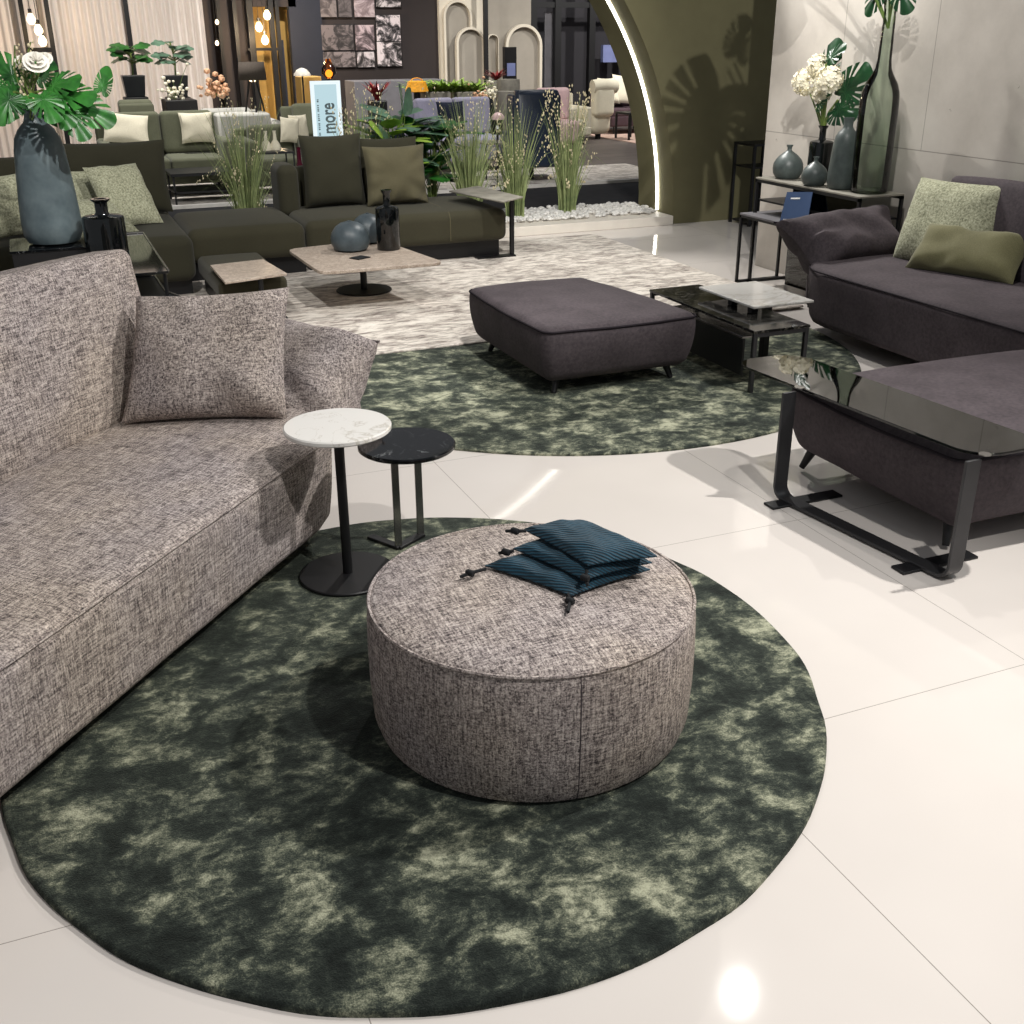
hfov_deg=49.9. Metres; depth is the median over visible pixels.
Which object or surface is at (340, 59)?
print
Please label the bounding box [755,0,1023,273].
wall
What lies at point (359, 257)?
card
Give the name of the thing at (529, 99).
chair
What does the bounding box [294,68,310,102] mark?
dome lamp
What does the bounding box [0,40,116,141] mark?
bouquet
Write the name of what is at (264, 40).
pendant lamp
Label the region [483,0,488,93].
post
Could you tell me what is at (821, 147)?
vase
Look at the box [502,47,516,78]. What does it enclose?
stand
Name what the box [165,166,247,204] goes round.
coffee table
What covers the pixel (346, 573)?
side table
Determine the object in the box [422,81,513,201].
clump
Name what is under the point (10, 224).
square cushion
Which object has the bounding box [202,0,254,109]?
rear wall slats
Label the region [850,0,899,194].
bottle
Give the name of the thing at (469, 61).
arched niche
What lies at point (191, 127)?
throw cushion
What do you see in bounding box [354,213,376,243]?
vase
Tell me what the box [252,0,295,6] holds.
panel
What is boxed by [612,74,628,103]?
lampshade
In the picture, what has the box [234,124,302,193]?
sofa
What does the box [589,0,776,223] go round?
wall
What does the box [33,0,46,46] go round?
pendant lamp
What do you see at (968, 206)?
square cushion
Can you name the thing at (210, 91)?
flowers
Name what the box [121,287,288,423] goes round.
square cushion
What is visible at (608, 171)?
area rug
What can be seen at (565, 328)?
ottoman
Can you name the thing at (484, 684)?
pouf
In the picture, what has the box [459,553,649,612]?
cushion
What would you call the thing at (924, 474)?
ottoman
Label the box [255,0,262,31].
pendant lamp
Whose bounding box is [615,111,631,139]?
side table
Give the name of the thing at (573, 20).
wall
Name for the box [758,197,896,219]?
shelf
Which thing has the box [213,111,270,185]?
console table
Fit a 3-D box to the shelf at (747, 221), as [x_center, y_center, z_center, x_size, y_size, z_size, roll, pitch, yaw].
[2.318,-2.803,10.560,0.288,0.020,0.288,-10,25,-21]
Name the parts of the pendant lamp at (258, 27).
bulb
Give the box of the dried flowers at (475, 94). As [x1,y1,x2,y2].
[468,76,487,96]
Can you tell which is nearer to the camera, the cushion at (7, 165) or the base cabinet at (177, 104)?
the cushion at (7, 165)
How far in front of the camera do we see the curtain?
15.40 m
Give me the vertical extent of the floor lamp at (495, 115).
0.753 m
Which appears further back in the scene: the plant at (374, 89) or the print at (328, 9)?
the print at (328, 9)
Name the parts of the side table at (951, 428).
frame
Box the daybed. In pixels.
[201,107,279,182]
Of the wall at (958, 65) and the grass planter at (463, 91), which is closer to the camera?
the wall at (958, 65)
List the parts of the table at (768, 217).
leg, rail, rail, leg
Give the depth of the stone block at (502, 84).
16.04 m
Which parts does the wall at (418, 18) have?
post, post, post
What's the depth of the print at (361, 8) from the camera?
18.71 m
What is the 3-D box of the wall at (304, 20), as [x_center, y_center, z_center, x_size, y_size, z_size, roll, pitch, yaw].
[-3.486,-8.458,18.403,0.546,4.200,0.150,-10,25,-21]
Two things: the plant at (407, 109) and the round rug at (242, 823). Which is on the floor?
the round rug at (242, 823)
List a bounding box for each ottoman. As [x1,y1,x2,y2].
[469,277,695,392]
[792,350,1023,545]
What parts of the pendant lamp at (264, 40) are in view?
bulb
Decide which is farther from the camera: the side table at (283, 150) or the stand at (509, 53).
the stand at (509, 53)
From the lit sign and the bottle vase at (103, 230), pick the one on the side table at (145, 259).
the bottle vase at (103, 230)
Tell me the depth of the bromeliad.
17.62 m
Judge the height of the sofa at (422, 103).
0.891 m
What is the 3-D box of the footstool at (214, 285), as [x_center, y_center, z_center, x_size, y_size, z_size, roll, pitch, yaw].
[-1.830,-1.556,7.448,0.440,0.250,0.960,-10,25,-21]
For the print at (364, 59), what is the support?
attached to the wall at (418, 18)
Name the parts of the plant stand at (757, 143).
leg, leg, leg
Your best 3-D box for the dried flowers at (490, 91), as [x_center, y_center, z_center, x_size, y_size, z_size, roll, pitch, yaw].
[-0.332,-5.812,16.238,0.200,1.054,0.235,15,28,32]
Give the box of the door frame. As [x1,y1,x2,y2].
[215,0,286,120]
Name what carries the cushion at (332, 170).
on the sofa at (445, 227)
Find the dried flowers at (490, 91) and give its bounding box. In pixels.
[480,80,497,133]
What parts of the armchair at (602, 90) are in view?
seat, backrest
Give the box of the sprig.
[157,63,188,99]
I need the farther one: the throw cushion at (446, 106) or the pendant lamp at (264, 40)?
the pendant lamp at (264, 40)
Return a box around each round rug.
[0,517,826,1017]
[360,328,860,455]
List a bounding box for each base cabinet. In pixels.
[161,98,197,110]
[295,76,320,102]
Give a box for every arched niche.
[442,0,471,83]
[455,27,483,90]
[488,34,498,79]
[504,24,541,89]
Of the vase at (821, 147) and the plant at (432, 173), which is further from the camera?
the plant at (432, 173)
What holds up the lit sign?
on the floor
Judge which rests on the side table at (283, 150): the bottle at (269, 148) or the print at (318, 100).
the bottle at (269, 148)
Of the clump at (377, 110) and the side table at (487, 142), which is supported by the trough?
the clump at (377, 110)
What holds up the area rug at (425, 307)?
on the floor
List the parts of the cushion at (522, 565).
cord, cord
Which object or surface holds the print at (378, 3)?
attached to the wall at (418, 18)
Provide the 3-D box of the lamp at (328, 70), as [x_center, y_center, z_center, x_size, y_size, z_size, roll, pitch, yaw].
[-2.675,-5.977,16.275,0.220,1.348,0.220,-10,25,-21]
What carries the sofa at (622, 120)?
on the area rug at (622, 134)
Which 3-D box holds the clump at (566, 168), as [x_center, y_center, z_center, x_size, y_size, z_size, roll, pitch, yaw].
[0.521,-3.393,10.328,0.662,1.163,0.528,-22,31,-40]
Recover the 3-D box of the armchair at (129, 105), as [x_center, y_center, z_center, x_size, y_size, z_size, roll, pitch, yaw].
[-4.725,-4.717,13.908,0.414,0.954,0.750,-10,25,-21]
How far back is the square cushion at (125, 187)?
7.76 m
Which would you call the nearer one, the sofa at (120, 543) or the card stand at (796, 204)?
the sofa at (120, 543)
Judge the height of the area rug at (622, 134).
0.012 m
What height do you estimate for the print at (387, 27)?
0.428 m
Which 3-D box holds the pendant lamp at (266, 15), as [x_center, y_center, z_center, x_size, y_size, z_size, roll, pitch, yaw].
[-3.940,-8.928,17.253,0.121,2.215,0.121,-10,25,-21]
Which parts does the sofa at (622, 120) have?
seat, frame, backrest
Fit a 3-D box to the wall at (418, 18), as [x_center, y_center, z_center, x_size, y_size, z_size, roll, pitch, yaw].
[-0.227,-9.060,19.741,6.749,4.200,0.240,-10,25,-21]
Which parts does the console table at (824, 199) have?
leg, rail, rail, glass panel, leg, leg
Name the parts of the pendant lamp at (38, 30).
bulb, pendant lamp, bulb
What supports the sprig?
on the base cabinet at (177, 104)
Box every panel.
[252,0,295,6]
[601,45,616,61]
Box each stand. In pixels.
[123,96,148,99]
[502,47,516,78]
[728,140,764,226]
[780,192,812,220]
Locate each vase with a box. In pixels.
[13,103,82,245]
[81,197,129,255]
[331,220,369,251]
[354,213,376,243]
[375,189,400,250]
[773,144,802,178]
[801,156,827,185]
[807,125,833,171]
[827,117,858,189]
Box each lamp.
[27,1,35,24]
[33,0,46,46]
[212,0,218,45]
[238,62,266,186]
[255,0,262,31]
[261,0,268,44]
[263,0,270,19]
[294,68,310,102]
[321,59,335,80]
[491,112,504,172]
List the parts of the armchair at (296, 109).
frame, backrest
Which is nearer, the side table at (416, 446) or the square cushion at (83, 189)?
the side table at (416, 446)
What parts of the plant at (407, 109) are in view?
stem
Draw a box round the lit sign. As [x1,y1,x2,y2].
[309,80,342,135]
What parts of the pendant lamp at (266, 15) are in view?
bulb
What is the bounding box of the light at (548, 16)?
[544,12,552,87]
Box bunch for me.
[791,38,872,125]
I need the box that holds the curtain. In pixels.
[0,0,212,157]
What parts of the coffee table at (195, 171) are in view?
leg, leg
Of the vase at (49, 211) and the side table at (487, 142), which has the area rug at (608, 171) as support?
the side table at (487, 142)
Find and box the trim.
[172,178,638,209]
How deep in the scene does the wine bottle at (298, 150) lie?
9.37 m
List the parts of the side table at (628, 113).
leg, leg, leg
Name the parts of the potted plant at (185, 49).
pot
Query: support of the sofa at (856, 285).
on the floor
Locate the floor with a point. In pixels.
(899, 899)
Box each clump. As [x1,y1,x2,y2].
[190,89,281,208]
[327,84,392,138]
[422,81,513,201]
[484,91,551,216]
[539,84,605,211]
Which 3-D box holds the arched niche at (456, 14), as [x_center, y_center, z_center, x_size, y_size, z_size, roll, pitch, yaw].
[-0.957,-7.902,19.589,0.530,2.207,0.096,-10,25,-21]
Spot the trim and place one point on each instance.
(221, 204)
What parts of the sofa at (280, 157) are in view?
armrest, frame, frame, backrest, seat, armrest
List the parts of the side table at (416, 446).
leg, leg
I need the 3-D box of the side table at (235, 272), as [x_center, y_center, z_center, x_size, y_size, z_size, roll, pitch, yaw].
[-1.677,-1.413,7.075,0.406,0.284,0.685,-10,25,-21]
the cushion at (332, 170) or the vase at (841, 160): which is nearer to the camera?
the vase at (841, 160)
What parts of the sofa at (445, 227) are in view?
seat, seat, armrest, frame, seat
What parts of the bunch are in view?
stem, stem, stem, stem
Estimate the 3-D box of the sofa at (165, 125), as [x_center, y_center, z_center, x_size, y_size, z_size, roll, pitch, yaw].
[-3.964,-4.109,12.599,1.420,0.881,0.900,-10,25,-21]
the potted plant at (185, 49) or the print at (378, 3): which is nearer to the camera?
the potted plant at (185, 49)
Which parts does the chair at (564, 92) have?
backrest, seat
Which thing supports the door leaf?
in the wall at (304, 20)
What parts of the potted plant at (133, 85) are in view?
pot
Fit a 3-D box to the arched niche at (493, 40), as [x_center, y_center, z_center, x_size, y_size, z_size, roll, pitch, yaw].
[-0.349,-7.790,20.010,0.214,1.659,0.096,-10,25,-21]
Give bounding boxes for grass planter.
[402,78,466,97]
[428,79,494,98]
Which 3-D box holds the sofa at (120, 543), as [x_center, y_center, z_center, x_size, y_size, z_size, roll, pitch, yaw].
[-1.459,0.015,2.944,1.018,0.995,3.772,7,25,17]
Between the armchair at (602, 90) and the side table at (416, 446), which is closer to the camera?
the side table at (416, 446)
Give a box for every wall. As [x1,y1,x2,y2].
[253,7,293,119]
[287,0,325,103]
[322,0,595,134]
[537,0,620,105]
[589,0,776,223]
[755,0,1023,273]
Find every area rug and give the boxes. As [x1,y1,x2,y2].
[167,182,272,204]
[180,234,802,354]
[425,163,638,189]
[589,129,635,143]
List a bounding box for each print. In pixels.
[317,99,320,135]
[320,0,336,17]
[321,24,353,50]
[323,51,355,67]
[337,0,351,17]
[353,0,374,17]
[354,24,374,50]
[356,51,374,67]
[375,0,400,7]
[375,15,400,41]
[376,41,401,66]
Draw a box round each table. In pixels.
[10,234,85,267]
[127,232,169,295]
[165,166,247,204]
[210,259,287,318]
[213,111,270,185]
[251,148,294,205]
[283,408,391,596]
[290,243,440,296]
[357,427,455,549]
[449,186,522,258]
[474,140,506,179]
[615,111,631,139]
[649,285,809,392]
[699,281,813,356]
[735,210,808,307]
[742,355,1023,576]
[747,176,903,290]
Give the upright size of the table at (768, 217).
0.500 m
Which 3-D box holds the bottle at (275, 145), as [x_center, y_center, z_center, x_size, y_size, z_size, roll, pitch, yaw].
[-2.446,-3.832,11.343,0.116,0.190,0.116,-10,25,-21]
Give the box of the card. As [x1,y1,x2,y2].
[350,255,370,259]
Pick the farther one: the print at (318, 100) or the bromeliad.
the bromeliad
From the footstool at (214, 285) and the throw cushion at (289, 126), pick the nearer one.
the footstool at (214, 285)
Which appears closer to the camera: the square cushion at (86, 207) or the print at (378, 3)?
the square cushion at (86, 207)
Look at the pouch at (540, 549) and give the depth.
2.81 m
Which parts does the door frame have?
post, post, post, post, post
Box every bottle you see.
[261,131,271,150]
[271,131,280,150]
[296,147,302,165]
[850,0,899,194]
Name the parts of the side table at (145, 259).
leg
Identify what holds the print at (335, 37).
attached to the wall at (418, 18)
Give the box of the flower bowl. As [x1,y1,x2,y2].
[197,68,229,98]
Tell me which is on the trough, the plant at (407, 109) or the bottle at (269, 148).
the plant at (407, 109)
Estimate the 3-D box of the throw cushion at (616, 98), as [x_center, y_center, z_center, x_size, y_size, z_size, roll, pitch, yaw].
[1.717,-7.479,19.537,0.405,0.430,0.188,-9,25,-18]
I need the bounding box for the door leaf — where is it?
[281,40,288,105]
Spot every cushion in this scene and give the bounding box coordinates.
[0,157,14,175]
[0,174,22,237]
[63,139,172,211]
[71,171,95,199]
[78,199,138,233]
[82,163,163,224]
[103,113,148,142]
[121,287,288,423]
[178,112,214,143]
[280,117,298,142]
[288,114,308,135]
[298,133,365,207]
[360,136,415,201]
[362,144,428,206]
[436,101,464,128]
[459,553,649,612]
[597,78,619,103]
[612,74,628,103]
[893,177,1000,259]
[905,224,1023,283]
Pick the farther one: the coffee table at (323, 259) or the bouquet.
the coffee table at (323, 259)
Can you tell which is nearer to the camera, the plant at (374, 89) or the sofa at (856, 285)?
the sofa at (856, 285)
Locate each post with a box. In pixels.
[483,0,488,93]
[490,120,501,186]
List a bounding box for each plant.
[106,42,152,96]
[150,40,193,96]
[344,114,431,163]
[358,83,448,165]
[361,81,389,138]
[393,116,484,196]
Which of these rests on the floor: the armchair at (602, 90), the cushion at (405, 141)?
the armchair at (602, 90)
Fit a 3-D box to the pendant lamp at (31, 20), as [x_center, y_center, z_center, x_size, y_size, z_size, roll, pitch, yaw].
[-6.307,-7.445,13.980,0.110,2.290,0.110,-10,25,-21]
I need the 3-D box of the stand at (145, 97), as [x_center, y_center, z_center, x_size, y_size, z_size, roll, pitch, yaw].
[-4.963,-5.046,14.691,0.302,0.933,0.288,-10,25,-21]
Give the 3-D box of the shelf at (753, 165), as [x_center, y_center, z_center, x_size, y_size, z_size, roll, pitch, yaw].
[2.316,-3.259,10.361,0.288,0.015,0.288,-10,25,-21]
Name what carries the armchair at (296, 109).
on the area rug at (212, 197)
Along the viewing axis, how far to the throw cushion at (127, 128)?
12.31 m
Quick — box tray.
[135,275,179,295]
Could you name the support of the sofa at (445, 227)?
on the area rug at (425, 307)
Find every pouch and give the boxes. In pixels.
[498,539,651,577]
[505,519,656,586]
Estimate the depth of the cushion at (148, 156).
8.09 m
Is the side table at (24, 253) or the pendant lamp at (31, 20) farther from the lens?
the pendant lamp at (31, 20)
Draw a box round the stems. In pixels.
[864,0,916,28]
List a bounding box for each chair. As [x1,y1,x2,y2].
[500,89,560,179]
[537,87,578,144]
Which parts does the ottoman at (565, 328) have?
leg, leg, leg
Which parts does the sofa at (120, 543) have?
backrest, seat, armrest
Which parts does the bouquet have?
stem, stem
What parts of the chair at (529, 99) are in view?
armrest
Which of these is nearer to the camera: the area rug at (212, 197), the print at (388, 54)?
the area rug at (212, 197)
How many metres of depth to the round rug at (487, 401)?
5.46 m
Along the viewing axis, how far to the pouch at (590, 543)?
2.81 m
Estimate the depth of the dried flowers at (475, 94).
15.81 m
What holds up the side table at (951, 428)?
on the floor
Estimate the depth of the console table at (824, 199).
7.40 m
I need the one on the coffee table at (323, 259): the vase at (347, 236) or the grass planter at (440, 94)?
the vase at (347, 236)
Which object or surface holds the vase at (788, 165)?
on the console table at (824, 199)
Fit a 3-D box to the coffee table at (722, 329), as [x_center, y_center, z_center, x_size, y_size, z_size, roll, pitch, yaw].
[1.151,-0.968,6.014,0.335,0.320,1.060,-10,25,-21]
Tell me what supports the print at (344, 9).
attached to the wall at (418, 18)
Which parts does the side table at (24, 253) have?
panel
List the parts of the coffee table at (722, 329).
panel, leg, rail, leg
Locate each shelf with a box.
[169,184,237,193]
[674,305,751,338]
[732,217,757,223]
[736,163,762,168]
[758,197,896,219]
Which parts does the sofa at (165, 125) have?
armrest, backrest, frame, seat, backrest, seat, frame, armrest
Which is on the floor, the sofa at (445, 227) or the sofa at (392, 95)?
the sofa at (392, 95)
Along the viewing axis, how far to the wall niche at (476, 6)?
19.39 m
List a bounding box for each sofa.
[0,162,505,294]
[0,249,379,796]
[93,110,236,184]
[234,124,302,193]
[345,78,445,138]
[403,96,500,165]
[590,94,633,133]
[773,176,1023,361]
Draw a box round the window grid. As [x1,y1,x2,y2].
[17,0,136,143]
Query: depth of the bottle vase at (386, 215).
7.55 m
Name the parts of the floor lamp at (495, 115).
lamp shade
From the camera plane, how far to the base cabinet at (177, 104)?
13.68 m
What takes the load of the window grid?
on the floor
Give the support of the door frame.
on the floor
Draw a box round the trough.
[502,201,672,237]
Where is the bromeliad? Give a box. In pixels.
[484,69,507,112]
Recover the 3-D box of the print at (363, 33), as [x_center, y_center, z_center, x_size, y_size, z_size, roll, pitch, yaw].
[-2.532,-8.152,18.902,0.346,0.412,0.043,-10,25,-21]
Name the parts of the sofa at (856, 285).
arm, armrest, seat, backrest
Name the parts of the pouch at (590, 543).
cord, cord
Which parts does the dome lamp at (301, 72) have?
lamp shade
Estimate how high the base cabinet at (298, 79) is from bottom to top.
1.101 m
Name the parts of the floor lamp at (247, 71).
leg, lamp shade, leg, leg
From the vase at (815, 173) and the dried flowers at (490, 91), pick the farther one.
the dried flowers at (490, 91)
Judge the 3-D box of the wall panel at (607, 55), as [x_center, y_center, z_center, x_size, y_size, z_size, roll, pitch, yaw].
[1.865,-8.745,20.985,0.332,0.304,0.100,-10,25,-21]
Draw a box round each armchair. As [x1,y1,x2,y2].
[117,99,153,111]
[280,103,312,135]
[568,93,590,143]
[590,79,618,138]
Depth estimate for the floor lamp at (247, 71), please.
12.81 m
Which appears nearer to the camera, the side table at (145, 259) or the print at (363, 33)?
the side table at (145, 259)
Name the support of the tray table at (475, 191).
on the area rug at (425, 307)
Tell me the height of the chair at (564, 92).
0.900 m
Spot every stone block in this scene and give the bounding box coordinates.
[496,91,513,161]
[497,79,519,90]
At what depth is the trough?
10.33 m
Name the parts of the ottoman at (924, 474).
leg, leg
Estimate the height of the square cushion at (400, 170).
0.454 m
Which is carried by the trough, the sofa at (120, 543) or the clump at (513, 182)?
the clump at (513, 182)
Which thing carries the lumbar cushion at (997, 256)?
on the sofa at (856, 285)
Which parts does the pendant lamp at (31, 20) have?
bulb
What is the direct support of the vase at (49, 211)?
on the side table at (24, 253)
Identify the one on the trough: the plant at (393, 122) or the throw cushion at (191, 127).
the plant at (393, 122)
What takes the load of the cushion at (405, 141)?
on the sofa at (445, 227)
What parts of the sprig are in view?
stem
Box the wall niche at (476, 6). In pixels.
[437,0,482,78]
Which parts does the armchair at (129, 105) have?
frame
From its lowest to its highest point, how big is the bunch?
0.600 m
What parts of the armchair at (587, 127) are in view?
armrest, armrest, frame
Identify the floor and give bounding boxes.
[0,126,1023,1023]
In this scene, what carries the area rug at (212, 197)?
on the floor
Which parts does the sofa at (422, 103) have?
backrest, seat, frame, backrest, seat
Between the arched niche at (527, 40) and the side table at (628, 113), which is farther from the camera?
the arched niche at (527, 40)
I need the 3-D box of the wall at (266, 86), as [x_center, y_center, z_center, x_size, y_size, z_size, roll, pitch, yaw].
[-4.090,-8.485,18.470,0.746,4.200,0.150,-10,25,-21]
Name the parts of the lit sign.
panel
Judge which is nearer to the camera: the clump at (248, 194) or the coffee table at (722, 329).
the coffee table at (722, 329)
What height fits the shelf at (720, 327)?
0.013 m
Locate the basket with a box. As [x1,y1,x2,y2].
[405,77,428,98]
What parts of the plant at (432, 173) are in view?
stem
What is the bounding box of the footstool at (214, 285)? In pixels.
[198,252,286,294]
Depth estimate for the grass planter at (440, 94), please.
16.18 m
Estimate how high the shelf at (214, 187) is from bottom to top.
0.020 m
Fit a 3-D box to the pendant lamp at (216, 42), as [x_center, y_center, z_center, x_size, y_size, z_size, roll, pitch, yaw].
[-4.733,-8.665,17.123,0.060,2.585,0.060,-10,25,-21]
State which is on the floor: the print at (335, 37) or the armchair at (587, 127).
the armchair at (587, 127)
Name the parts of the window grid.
post, post, post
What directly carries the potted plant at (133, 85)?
on the stand at (145, 97)
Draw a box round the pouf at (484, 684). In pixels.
[366,523,695,801]

